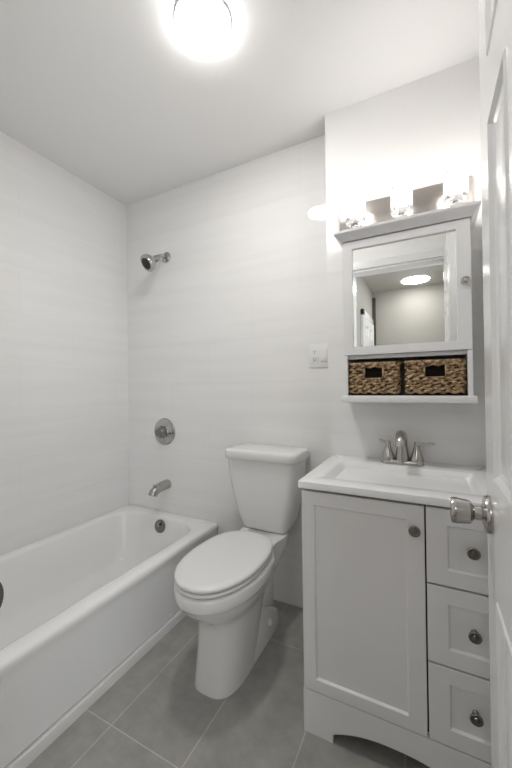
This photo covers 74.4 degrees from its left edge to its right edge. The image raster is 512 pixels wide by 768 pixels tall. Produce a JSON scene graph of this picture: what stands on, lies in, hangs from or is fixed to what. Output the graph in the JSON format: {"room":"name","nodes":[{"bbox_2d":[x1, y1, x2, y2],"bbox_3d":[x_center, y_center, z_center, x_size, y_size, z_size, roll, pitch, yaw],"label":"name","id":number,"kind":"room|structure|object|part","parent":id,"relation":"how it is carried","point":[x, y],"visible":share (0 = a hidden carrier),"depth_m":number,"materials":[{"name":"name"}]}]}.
{"room":"bathroom","nodes":[
{"label":"bathroom","id":0,"kind":"room"},
{"bbox_2d":[0,131,128,555],"bbox_3d":[-1.338,-0.030,1.724,0.100,2.520,1.850,-1,-1,27],"label":"wall","id":1,"kind":"structure","parent":0,"point":[64,444],"depth_m":1.97,"materials":[{"name":"white tile"}]},
{"bbox_2d":[126,135,328,607],"bbox_3d":[0.058,-0.044,1.981,2.151,2.520,0.100,-1,-1,27],"label":"wall","id":2,"kind":"structure","parent":0,"point":[221,332],"depth_m":2.05,"materials":[{"name":"white tile"}]},
{"bbox_2d":[140,252,170,271],"bbox_3d":[-0.664,-0.803,2.196,0.111,0.164,0.190,-1,-1,32],"label":"showerhead","id":3,"kind":"object","parent":2,"relation":"attached to","point":[148,262],"visible":1,"depth_m":2.15,"materials":[{"name":"silver metal"}]},
{"bbox_2d":[148,479,170,496],"bbox_3d":[-0.627,0.677,2.180,0.063,0.080,0.169,-1,-1,27],"label":"tub spout","id":4,"kind":"object","parent":2,"relation":"attached to","point":[163,485],"visible":1,"depth_m":2.16,"materials":[{"name":"silver metal"}]},
{"bbox_2d":[154,418,174,444],"bbox_3d":[-0.628,0.319,2.237,0.180,0.180,0.070,-1,-1,27],"label":"shower valve","id":5,"kind":"object","parent":2,"relation":"attached to","point":[164,430],"visible":1,"depth_m":2.23,"materials":[{"name":"silver metal"}]},
{"bbox_3d":[-0.620,0.319,2.222,0.110,0.082,0.052,-1,-1,27],"label":"handle","id":6,"kind":"part","parent":5,"relation":"part of","materials":[{"name":"silver metal"}]},
{"bbox_2d":[309,343,327,367],"bbox_3d":[0.336,-0.151,1.777,0.114,0.125,0.010,-1,-1,27],"label":"wall outlet","id":7,"kind":"object","parent":2,"relation":"attached to","point":[318,353],"visible":0.91,"depth_m":1.78,"materials":[{"name":"white plastic"}]},
{"bbox_2d":[312,349,317,361],"bbox_3d":[0.312,-0.151,1.788,0.034,0.068,0.004,-1,-1,27],"label":"receptacle","id":8,"kind":"object","parent":7,"relation":"attached to","point":[314,351],"depth_m":1.79,"materials":[{"name":"grey plastic"}]},
{"bbox_2d":[321,348,326,361],"bbox_3d":[0.355,-0.152,1.765,0.034,0.068,0.006,-1,-1,27],"label":"rocker switch","id":9,"kind":"object","parent":7,"relation":"attached to","point":[323,350],"depth_m":1.76,"materials":[{"name":"white plastic"}]},
{"bbox_2d":[26,599,429,767],"bbox_3d":[-0.296,1.239,1.247,2.360,0.050,1.745,-1,-1,27],"label":"floor","id":10,"kind":"structure","parent":0,"point":[154,715],"depth_m":1.20,"materials":[{"name":"grey tile"}]},
{"bbox_2d":[0,505,217,767],"bbox_3d":[-0.913,1.040,1.567,0.765,0.368,1.517,-1,-1,27],"label":"bathtub","id":11,"kind":"object","parent":10,"relation":"on","point":[78,600],"visible":0.98,"depth_m":1.57,"materials":[{"name":"white ceramic"}]},
{"bbox_2d":[5,609,185,767],"bbox_3d":[-0.583,1.198,1.398,0.036,0.041,1.517,-1,-1,27],"label":"trim","id":12,"kind":"structure","parent":11,"relation":"attached to","point":[56,729],"depth_m":1.27,"materials":[{"name":"white"}]},
{"bbox_3d":[-0.619,0.915,2.170,0.084,0.083,0.022,-1,-1,27],"label":"overflow plate","id":13,"kind":"part","parent":11,"relation":"part of","materials":[{"name":"silver metal"}]},
{"bbox_2d":[174,443,308,698],"bbox_3d":[-0.068,0.776,1.536,0.418,0.876,0.790,-1,-1,27],"label":"toilet","id":14,"kind":"object","parent":10,"relation":"on","point":[224,584],"visible":0.99,"depth_m":1.40,"materials":[{"name":"white ceramic"}]},
{"bbox_3d":[-0.127,0.745,1.403,0.320,0.015,0.496,-1,-1,27],"label":"seat","id":15,"kind":"part","parent":14,"relation":"part of","materials":[{"name":"white plastic"}]},
{"bbox_3d":[-0.125,0.720,1.407,0.325,0.022,0.510,-1,-1,27],"label":"seat lid","id":16,"kind":"part","parent":14,"relation":"part of","materials":[{"name":"white plastic"}]},
{"bbox_3d":[-0.066,0.985,1.519,0.339,0.456,0.763,-1,-1,27],"label":"bowl","id":17,"kind":"part","parent":14,"relation":"part of","materials":[{"name":"white ceramic"}]},
{"bbox_3d":[0.055,0.364,1.790,0.418,0.051,0.227,-1,-1,27],"label":"tank lid","id":18,"kind":"part","parent":14,"relation":"part of","materials":[{"name":"white ceramic"}]},
{"bbox_3d":[0.060,0.574,1.793,0.396,0.367,0.204,-1,-1,27],"label":"tank","id":19,"kind":"part","parent":14,"relation":"part of","materials":[{"name":"white ceramic"}]},
{"bbox_2d":[302,488,491,767],"bbox_3d":[0.536,0.781,1.246,0.605,0.845,0.514,-1,-1,27],"label":"vanity cabinet","id":20,"kind":"object","parent":10,"relation":"on","point":[396,593],"visible":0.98,"depth_m":1.05,"materials":[{"name":"white paint"}]},
{"bbox_3d":[0.339,0.712,1.102,0.385,0.685,0.019,-1,-1,27],"label":"door","id":21,"kind":"part","parent":20,"relation":"part of","materials":[{"name":"white paint"}]},
{"bbox_2d":[298,455,486,507],"bbox_3d":[0.534,0.372,1.257,0.618,0.078,0.499,-1,-1,27],"label":"sink","id":22,"kind":"object","parent":20,"relation":"in","point":[433,484],"visible":0.85,"depth_m":1.22,"materials":[{"name":"white ceramic"}]},
{"bbox_2d":[379,430,434,466],"bbox_3d":[0.612,0.261,1.412,0.176,0.145,0.183,-1,0,-16],"label":"faucet","id":23,"kind":"object","parent":22,"relation":"on","point":[416,459],"visible":1,"depth_m":1.38,"materials":[{"name":"silver metal"}]},
{"bbox_3d":[0.564,0.280,1.448,0.056,0.080,0.080,-1,0,9],"label":"handle","id":24,"kind":"part","parent":23,"relation":"part of","materials":[{"name":"silver metal"}]},
{"bbox_3d":[0.591,0.260,1.372,0.060,0.144,0.148,-1,-1,27],"label":"spout","id":25,"kind":"part","parent":23,"relation":"part of","materials":[{"name":"silver metal"}]},
{"bbox_3d":[0.678,0.277,1.377,0.095,0.082,0.056,-1,-1,27],"label":"handle","id":26,"kind":"part","parent":23,"relation":"part of","materials":[{"name":"silver metal"}]},
{"bbox_3d":[0.440,1.130,1.048,0.605,0.148,0.018,-1,-1,27],"label":"panel","id":27,"kind":"part","parent":20,"relation":"part of","materials":[{"name":"white paint"}]},
{"bbox_3d":[0.473,0.438,1.007,0.033,0.033,0.028,-1,-1,27],"label":"knob","id":28,"kind":"part","parent":20,"relation":"part of","materials":[{"name":"silver metal"}]},
{"bbox_3d":[0.606,0.476,0.966,0.212,0.223,0.019,-1,-1,27],"label":"drawer","id":29,"kind":"part","parent":20,"relation":"part of","materials":[{"name":"white paint"}]},
{"bbox_3d":[0.609,0.706,0.964,0.212,0.226,0.019,-1,-1,27],"label":"drawer","id":30,"kind":"part","parent":20,"relation":"part of","materials":[{"name":"white paint"}]},
{"bbox_3d":[0.612,0.938,0.962,0.212,0.225,0.019,-1,-1,27],"label":"drawer","id":31,"kind":"part","parent":20,"relation":"part of","materials":[{"name":"white paint"}]},
{"bbox_3d":[0.610,0.473,0.946,0.033,0.033,0.028,-1,-1,27],"label":"knob","id":32,"kind":"part","parent":20,"relation":"part of","materials":[{"name":"silver metal"}]},
{"bbox_3d":[0.613,0.706,0.944,0.033,0.033,0.028,-1,-1,27],"label":"knob","id":33,"kind":"part","parent":20,"relation":"part of","materials":[{"name":"silver metal"}]},
{"bbox_3d":[0.616,0.932,0.942,0.033,0.033,0.028,-1,-1,27],"label":"knob","id":34,"kind":"part","parent":20,"relation":"part of","materials":[{"name":"silver metal"}]},
{"bbox_2d":[0,0,478,205],"bbox_3d":[-0.327,-1.346,1.269,2.360,0.080,1.745,-1,-1,27],"label":"ceiling","id":35,"kind":"structure","parent":0,"point":[111,93],"depth_m":1.42,"materials":[{"name":"white paint"}]},
{"bbox_2d":[175,0,230,49],"bbox_3d":[-0.190,-1.294,1.212,0.200,0.028,0.200,-1,-1,27],"label":"ceiling light","id":36,"kind":"object","parent":35,"relation":"in","point":[203,24],"visible":1,"depth_m":1.20,"materials":[{"name":"white glass"}]},
{"bbox_2d":[325,56,485,466],"bbox_3d":[0.671,-0.055,1.540,0.658,2.520,0.126,-1,-1,27],"label":"wall","id":37,"kind":"structure","parent":0,"point":[416,132],"depth_m":1.48,"materials":[{"name":"white paint"}]},
{"bbox_2d":[340,167,472,230],"bbox_3d":[0.607,-0.757,1.422,0.531,0.149,0.144,-1,-1,27],"label":"vanity light","id":38,"kind":"object","parent":37,"relation":"attached to","point":[457,191],"visible":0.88,"depth_m":1.42,"materials":[{"name":"silver metal"}]},
{"bbox_2d":[350,204,360,227],"bbox_3d":[0.450,-0.733,1.502,0.044,0.106,0.106,-1,-1,27],"label":"bulb","id":39,"kind":"object","parent":38,"relation":"attached to","point":[355,211],"depth_m":1.46,"materials":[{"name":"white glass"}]},
{"bbox_3d":[0.435,-0.754,1.475,0.083,0.104,0.083,-1,-1,27],"label":"lamp shade","id":40,"kind":"part","parent":38,"relation":"part of","materials":[{"name":"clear glass"}]},
{"bbox_2d":[396,192,407,217],"bbox_3d":[0.614,-0.736,1.418,0.044,0.106,0.106,-1,-1,27],"label":"bulb","id":41,"kind":"object","parent":38,"relation":"attached to","point":[401,200],"depth_m":1.38,"materials":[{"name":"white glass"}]},
{"bbox_3d":[0.600,-0.757,1.391,0.083,0.104,0.083,-1,-1,27],"label":"lamp shade","id":42,"kind":"part","parent":38,"relation":"part of","materials":[{"name":"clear glass"}]},
{"bbox_2d":[449,178,462,206],"bbox_3d":[0.786,-0.739,1.330,0.044,0.106,0.106,-1,-1,27],"label":"bulb","id":43,"kind":"object","parent":38,"relation":"attached to","point":[456,187],"depth_m":1.29,"materials":[{"name":"glass"}]},
{"bbox_3d":[0.771,-0.760,1.303,0.083,0.104,0.083,-1,-1,27],"label":"lamp shade","id":44,"kind":"part","parent":38,"relation":"part of","materials":[{"name":"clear glass"}]},
{"bbox_2d":[333,200,480,403],"bbox_3d":[0.609,-0.287,1.393,0.527,0.722,0.191,-1,-1,27],"label":"upper cabinet","id":45,"kind":"object","parent":37,"relation":"attached to","point":[407,285],"visible":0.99,"depth_m":1.33,"materials":[{"name":"white paint"}]},
{"bbox_2d":[349,361,401,394],"bbox_3d":[0.515,-0.024,1.455,0.209,0.136,0.148,-1,-1,27],"label":"wicker basket","id":46,"kind":"object","parent":45,"relation":"on","point":[369,378],"visible":1,"depth_m":1.39,"materials":[{"name":"brown wicker"}]},
{"bbox_2d":[352,231,456,346],"bbox_3d":[0.580,-0.365,1.345,0.387,0.422,0.003,-1,-1,27],"label":"mirror","id":47,"kind":"object","parent":45,"relation":"attached to","point":[404,286],"depth_m":1.34,"materials":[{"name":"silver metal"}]},
{"bbox_3d":[0.606,-0.628,1.396,0.527,0.040,0.190,-1,-1,27],"label":"crown","id":48,"kind":"part","parent":45,"relation":"part of","materials":[{"name":"white paint"}]},
{"bbox_3d":[0.582,-0.364,1.342,0.465,0.480,0.019,-1,-1,27],"label":"door","id":49,"kind":"part","parent":45,"relation":"part of","materials":[{"name":"white paint"}]},
{"bbox_2d":[341,395,477,403],"bbox_3d":[0.617,0.060,1.397,0.489,0.028,0.174,-1,-1,27],"label":"shelf","id":50,"kind":"object","parent":45,"relation":"attached to","point":[470,399],"depth_m":1.31,"materials":[{"name":"white paint"}]},
{"bbox_3d":[0.651,-0.275,1.474,0.437,0.642,0.008,-1,-1,27],"label":"panel","id":51,"kind":"part","parent":45,"relation":"part of","materials":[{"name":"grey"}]},
{"bbox_2d":[404,358,466,394],"bbox_3d":[0.716,-0.027,1.352,0.216,0.136,0.148,-1,-1,27],"label":"wicker basket","id":52,"kind":"object","parent":45,"relation":"on","point":[441,376],"visible":1,"depth_m":1.29,"materials":[{"name":"brown wicker"}]},
{"bbox_3d":[0.760,-0.374,1.224,0.031,0.031,0.028,-1,-1,27],"label":"knob","id":53,"kind":"part","parent":45,"relation":"part of","materials":[{"name":"silver metal"}]},
{"bbox_3d":[-0.072,-0.057,0.219,3.526,2.520,0.115,-1,-1,27],"label":"wall","id":54,"kind":"structure","parent":0,"visible":0},
{"bbox_2d":[0,582,3,607],"bbox_3d":[-0.359,0.282,0.419,0.004,0.072,0.080,-1,-1,27],"label":"strike plate","id":55,"kind":"object","parent":54,"relation":"attached to","point":[1,586],"visible":1,"depth_m":0.45,"materials":[{"name":"grey metal"}]},
{"bbox_2d":[450,0,511,767],"bbox_3d":[0.354,0.158,0.419,0.173,2.058,0.618,-1,-1,27],"label":"door","id":56,"kind":"structure","parent":54,"relation":"in","point":[494,16],"depth_m":0.59,"materials":[{"name":"white paint"}]},
{"bbox_3d":[0.427,0.255,0.674,0.069,0.073,0.073,-1,-1,27],"label":"knob","id":57,"kind":"part","parent":56,"relation":"part of","materials":[{"name":"silver metal"}]},
{"bbox_3d":[0.353,0.158,0.418,0.041,2.058,0.617,-1,-1,27],"label":"panel","id":58,"kind":"part","parent":56,"relation":"part of","materials":[{"name":"white paint"}]}
]}

